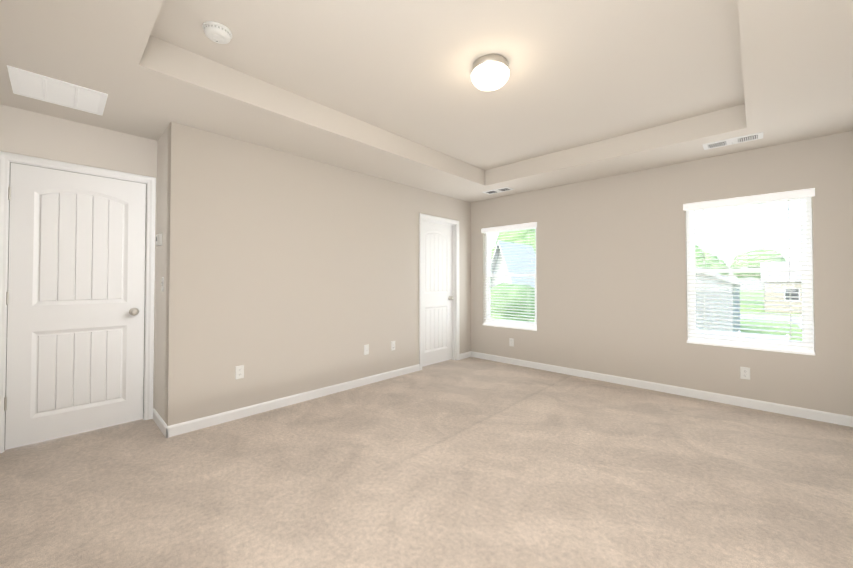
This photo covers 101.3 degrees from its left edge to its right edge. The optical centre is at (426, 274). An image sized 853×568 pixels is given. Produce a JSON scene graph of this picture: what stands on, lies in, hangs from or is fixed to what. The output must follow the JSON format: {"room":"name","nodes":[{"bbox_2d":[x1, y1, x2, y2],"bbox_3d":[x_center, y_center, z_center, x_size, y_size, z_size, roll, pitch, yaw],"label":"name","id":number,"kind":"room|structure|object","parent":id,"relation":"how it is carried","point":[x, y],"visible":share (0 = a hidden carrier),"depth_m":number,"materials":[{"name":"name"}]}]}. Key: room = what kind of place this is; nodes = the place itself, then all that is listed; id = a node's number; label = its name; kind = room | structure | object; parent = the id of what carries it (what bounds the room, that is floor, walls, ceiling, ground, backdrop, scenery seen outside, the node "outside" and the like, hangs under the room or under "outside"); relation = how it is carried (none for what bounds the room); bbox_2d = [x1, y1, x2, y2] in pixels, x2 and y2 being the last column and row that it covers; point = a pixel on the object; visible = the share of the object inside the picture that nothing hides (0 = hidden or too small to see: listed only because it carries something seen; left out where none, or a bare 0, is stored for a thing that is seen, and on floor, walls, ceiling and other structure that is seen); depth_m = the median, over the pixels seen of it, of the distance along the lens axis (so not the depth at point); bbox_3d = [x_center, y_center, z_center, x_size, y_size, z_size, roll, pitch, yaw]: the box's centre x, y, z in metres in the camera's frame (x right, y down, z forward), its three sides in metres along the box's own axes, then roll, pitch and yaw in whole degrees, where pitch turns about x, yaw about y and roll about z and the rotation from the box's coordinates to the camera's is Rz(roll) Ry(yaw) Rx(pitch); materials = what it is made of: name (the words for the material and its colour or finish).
{"room":"empty bedroom","nodes":[
{"label":"empty bedroom","id":0,"kind":"room"},
{"bbox_2d":[0,104,157,407],"bbox_3d":[-2.823,0.367,2.694,0.115,3.760,1.155,-1,-1,43],"label":"wall","id":1,"kind":"structure","parent":0,"point":[29,133],"depth_m":2.73,"materials":[{"name":"beige paint"}]},
{"bbox_2d":[4,163,145,449],"bbox_3d":[-2.690,0.221,2.735,0.102,2.030,0.769,-1,-1,43],"label":"door","id":2,"kind":"structure","parent":1,"relation":"in","point":[75,297],"depth_m":2.71,"materials":[{"name":"white paint"}]},
{"bbox_2d":[0,151,155,452],"bbox_3d":[-2.733,0.195,2.780,0.132,2.107,0.890,-1,-1,43],"label":"door frame","id":3,"kind":"structure","parent":1,"relation":"attached to","point":[7,159],"depth_m":2.73,"materials":[{"name":"white paint"}]},
{"bbox_2d":[154,127,167,421],"bbox_3d":[-2.229,-0.128,3.014,0.550,2.760,0.115,-1,-1,43],"label":"wall","id":4,"kind":"structure","parent":0,"point":[161,272],"depth_m":2.92,"materials":[{"name":"beige paint"}]},
{"bbox_2d":[156,233,161,245],"bbox_3d":[-2.256,-0.294,2.945,0.126,0.100,0.028,-1,-1,43],"label":"thermostat","id":5,"kind":"object","parent":4,"relation":"attached to","point":[158,239],"visible":1,"depth_m":2.91,"materials":[{"name":"white plastic"}]},
{"bbox_2d":[153,408,164,429],"bbox_3d":[-2.193,1.207,2.871,0.540,0.085,0.013,-1,-1,43],"label":"baseboard","id":6,"kind":"structure","parent":4,"relation":"attached to","point":[157,418],"depth_m":2.89,"materials":[{"name":"white paint"}]},
{"bbox_2d":[161,277,163,290],"bbox_3d":[-2.160,0.080,2.855,0.070,0.115,0.017,-1,-1,43],"label":"light switch","id":7,"kind":"object","parent":4,"relation":"attached to","point":[162,283],"visible":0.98,"depth_m":2.85,"materials":[{"name":"white plastic"}]},
{"bbox_2d":[165,121,470,425],"bbox_3d":[-0.683,0.391,4.156,0.115,3.760,3.910,-1,-1,43],"label":"wall","id":8,"kind":"structure","parent":0,"point":[288,274],"depth_m":3.34,"materials":[{"name":"beige paint"}]},
{"bbox_2d":[235,365,243,379],"bbox_3d":[-1.632,0.853,3.057,0.008,0.115,0.070,-1,-1,43],"label":"outlet","id":9,"kind":"object","parent":8,"relation":"attached to","point":[239,372],"visible":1,"depth_m":3.05,"materials":[{"name":"white plastic"}]},
{"bbox_2d":[161,364,419,437],"bbox_3d":[-1.042,1.220,3.670,0.013,0.085,2.756,-1,-1,43],"label":"baseboard","id":10,"kind":"structure","parent":8,"relation":"attached to","point":[247,411],"depth_m":3.25,"materials":[{"name":"white paint"}]},
{"bbox_2d":[364,344,368,354],"bbox_3d":[-0.693,0.869,4.048,0.010,0.115,0.070,-1,-1,43],"label":"wall jack","id":11,"kind":"object","parent":8,"relation":"attached to","point":[366,349],"visible":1,"depth_m":4.05,"materials":[{"name":"white plastic"}]},
{"bbox_2d":[391,341,394,350],"bbox_3d":[-0.411,0.884,4.347,0.008,0.115,0.070,-1,-1,43],"label":"outlet","id":12,"kind":"object","parent":8,"relation":"attached to","point":[392,345],"visible":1,"depth_m":4.34,"materials":[{"name":"white plastic"}]},
{"bbox_2d":[422,220,453,366],"bbox_3d":[0.158,0.258,5.040,0.102,2.030,0.731,-1,-1,43],"label":"door","id":13,"kind":"structure","parent":8,"relation":"in","point":[437,297],"depth_m":5.06,"materials":[{"name":"white paint"}]},
{"bbox_2d":[419,213,459,369],"bbox_3d":[0.160,0.231,5.038,0.132,2.107,0.860,-1,-1,43],"label":"door frame","id":14,"kind":"structure","parent":8,"relation":"attached to","point":[454,224],"depth_m":5.27,"materials":[{"name":"white paint"}]},
{"bbox_2d":[460,351,472,359],"bbox_3d":[0.591,1.248,5.396,0.013,0.085,0.277,-1,-1,43],"label":"baseboard","id":15,"kind":"structure","parent":8,"relation":"attached to","point":[467,354],"depth_m":5.42,"materials":[{"name":"white paint"}]},
{"bbox_2d":[0,357,852,567],"bbox_3d":[0.248,1.275,2.569,4.730,0.060,5.215,-1,-1,43],"label":"floor","id":16,"kind":"structure","parent":0,"point":[471,462],"depth_m":2.06,"materials":[{"name":"carpet"}]},
{"bbox_2d":[0,0,852,202],"bbox_3d":[0.248,-1.345,2.611,4.730,0.300,5.215,-1,-1,43],"label":"ceiling","id":17,"kind":"structure","parent":0,"point":[389,90],"depth_m":2.35,"materials":[{"name":"beige paint"}]},
{"bbox_2d":[7,65,107,115],"bbox_3d":[-2.416,-1.194,2.310,0.420,0.010,0.430,-1,-1,43],"label":"ceiling vent","id":18,"kind":"object","parent":17,"relation":"in","point":[42,87],"visible":0.98,"depth_m":2.28,"materials":[{"name":"white metal"}]},
{"bbox_2d":[202,21,231,43],"bbox_3d":[-1.201,-1.381,2.011,0.147,0.047,0.147,-1,-1,43],"label":"smoke detector","id":19,"kind":"object","parent":17,"relation":"attached to","point":[217,32],"visible":1,"depth_m":1.98,"materials":[{"name":"white plastic"}]},
{"bbox_2d":[471,54,508,90],"bbox_3d":[0.424,-1.324,2.331,0.251,0.150,0.251,-1,-1,43],"label":"flush-mount light","id":20,"kind":"object","parent":17,"relation":"attached to","point":[490,72],"visible":1,"depth_m":2.25,"materials":[{"name":"white glass"}]},
{"bbox_2d":[482,187,513,193],"bbox_3d":[0.984,-1.150,4.820,0.400,0.018,0.175,-1,-1,43],"label":"ceiling vent","id":21,"kind":"object","parent":17,"relation":"in","point":[499,190],"visible":1,"depth_m":4.79,"materials":[{"name":"white metal"}]},
{"bbox_2d":[702,132,762,149],"bbox_3d":[2.715,-1.178,3.107,0.400,0.018,0.175,-1,-1,43],"label":"ceiling vent","id":22,"kind":"object","parent":17,"relation":"in","point":[736,140],"visible":1,"depth_m":3.09,"materials":[{"name":"white metal"}]},
{"bbox_2d":[471,131,852,415],"bbox_3d":[2.188,-0.108,4.242,4.180,2.760,0.150,-1,-1,43],"label":"wall","id":23,"kind":"structure","parent":0,"point":[611,266],"depth_m":3.81,"materials":[{"name":"beige paint"}]},
{"bbox_2d":[483,227,536,330],"bbox_3d":[1.232,0.029,5.133,0.875,1.484,0.157,-1,-1,43],"label":"window","id":24,"kind":"structure","parent":23,"relation":"in","point":[488,265],"depth_m":5.26,"materials":[{"name":"white plastic"}]},
{"bbox_2d":[481,222,536,328],"bbox_3d":[1.202,0.014,5.100,0.903,1.465,0.079,-1,-1,43],"label":"window blinds","id":25,"kind":"object","parent":24,"relation":"attached to","point":[531,225],"visible":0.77,"depth_m":5.06,"materials":[{"name":"white plastic"}]},
{"bbox_2d":[509,338,513,346],"bbox_3d":[1.222,0.975,5.031,0.070,0.115,0.008,-1,-1,43],"label":"outlet","id":26,"kind":"object","parent":23,"relation":"attached to","point":[511,341],"visible":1,"depth_m":5.03,"materials":[{"name":"white plastic"}]},
{"bbox_2d":[473,352,852,426],"bbox_3d":[2.122,1.228,4.172,3.920,0.085,0.013,-1,-1,43],"label":"baseboard","id":27,"kind":"structure","parent":23,"relation":"attached to","point":[828,417],"depth_m":3.59,"materials":[{"name":"white paint"}]},
{"bbox_2d":[740,367,749,379],"bbox_3d":[3.028,0.937,3.322,0.070,0.115,0.008,-1,-1,43],"label":"outlet","id":28,"kind":"object","parent":23,"relation":"attached to","point":[744,372],"visible":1,"depth_m":3.32,"materials":[{"name":"white plastic"}]},
{"bbox_2d":[686,197,814,354],"bbox_3d":[3.078,-0.020,3.388,0.895,1.444,0.157,-1,-1,43],"label":"window","id":29,"kind":"structure","parent":23,"relation":"in","point":[802,228],"depth_m":3.29,"materials":[{"name":"white plastic"}]},
{"bbox_2d":[683,188,814,351],"bbox_3d":[3.047,-0.034,3.355,0.923,1.425,0.079,-1,-1,43],"label":"window blinds","id":30,"kind":"object","parent":29,"relation":"attached to","point":[765,198],"visible":0.96,"depth_m":3.31,"materials":[{"name":"white plastic"}]},
{"label":"outside","id":31,"kind":"structure","parent":0,"visible":0},
{"bbox_2d":[740,290,802,340],"bbox_3d":[69.571,5.570,78.278,240.000,0.200,199.550,-1,-1,43],"label":"grass","id":32,"kind":"structure","parent":31,"point":[762,311],"depth_m":34.85,"materials":[{"name":"green plant"}]},
{"bbox_2d":[490,282,534,321],"bbox_3d":[2.783,2.311,10.960,2.845,4.139,2.698,-1,-1,43],"label":"tree","id":33,"kind":"object","parent":32,"relation":"on","point":[525,288],"depth_m":10.17,"materials":[{"name":"green plant"}]},
{"bbox_2d":[490,241,535,287],"bbox_3d":[4.203,1.484,16.318,3.750,5.908,3.200,-1,-1,43],"label":"house","id":34,"kind":"structure","parent":32,"relation":"on","point":[524,260],"depth_m":15.63,"materials":[{"name":"white"}]},
{"bbox_2d":[491,229,535,260],"bbox_3d":[7.512,0.212,27.060,5.951,8.859,5.200,-1,-1,43],"label":"tree","id":35,"kind":"object","parent":32,"relation":"on","point":[521,239],"depth_m":25.39,"materials":[{"name":"green plant"}]},
{"bbox_2d":[695,245,711,268],"bbox_3d":[28.015,0.745,37.591,4.487,8.132,4.585,-1,-1,43],"label":"tree","id":36,"kind":"object","parent":32,"relation":"on","point":[700,263],"depth_m":35.88,"materials":[{"name":"green plant"}]},
{"bbox_2d":[695,267,744,335],"bbox_3d":[19.282,1.506,29.242,10.700,6.280,12.700,-1,-1,43],"label":"house","id":37,"kind":"structure","parent":32,"relation":"on","point":[718,301],"depth_m":22.14,"materials":[{"name":"white"}]},
{"bbox_2d":[696,327,788,339],"bbox_3d":[15.984,3.822,20.623,7.520,1.430,0.120,-1,-1,43],"label":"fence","id":38,"kind":"object","parent":32,"relation":"on","point":[776,337],"depth_m":19.26,"materials":[{"name":"white"}]},
{"bbox_2d":[740,314,801,329],"bbox_3d":[29.562,4.771,35.984,240.000,0.030,24.000,-1,-1,43],"label":"road","id":39,"kind":"structure","parent":32,"relation":"on","point":[797,321],"depth_m":39.26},
{"bbox_2d":[760,262,801,312],"bbox_3d":[52.631,1.520,45.877,12.700,6.790,10.700,-1,-1,43],"label":"house","id":40,"kind":"structure","parent":32,"relation":"on","point":[783,286],"depth_m":45.52,"materials":[{"name":"white"}]},
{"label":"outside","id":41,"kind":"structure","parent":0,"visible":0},
{"bbox_2d":[703,250,728,276],"bbox_3d":[54.221,-1.160,68.254,7.556,7.235,7.262,-1,-1,43],"label":"tree","id":42,"kind":"object","parent":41,"point":[708,255],"depth_m":65.95,"materials":[{"name":"green plant"}]},
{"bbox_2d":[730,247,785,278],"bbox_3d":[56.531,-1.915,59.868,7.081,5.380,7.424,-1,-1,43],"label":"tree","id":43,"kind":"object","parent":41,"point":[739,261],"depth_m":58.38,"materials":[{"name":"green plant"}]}
]}

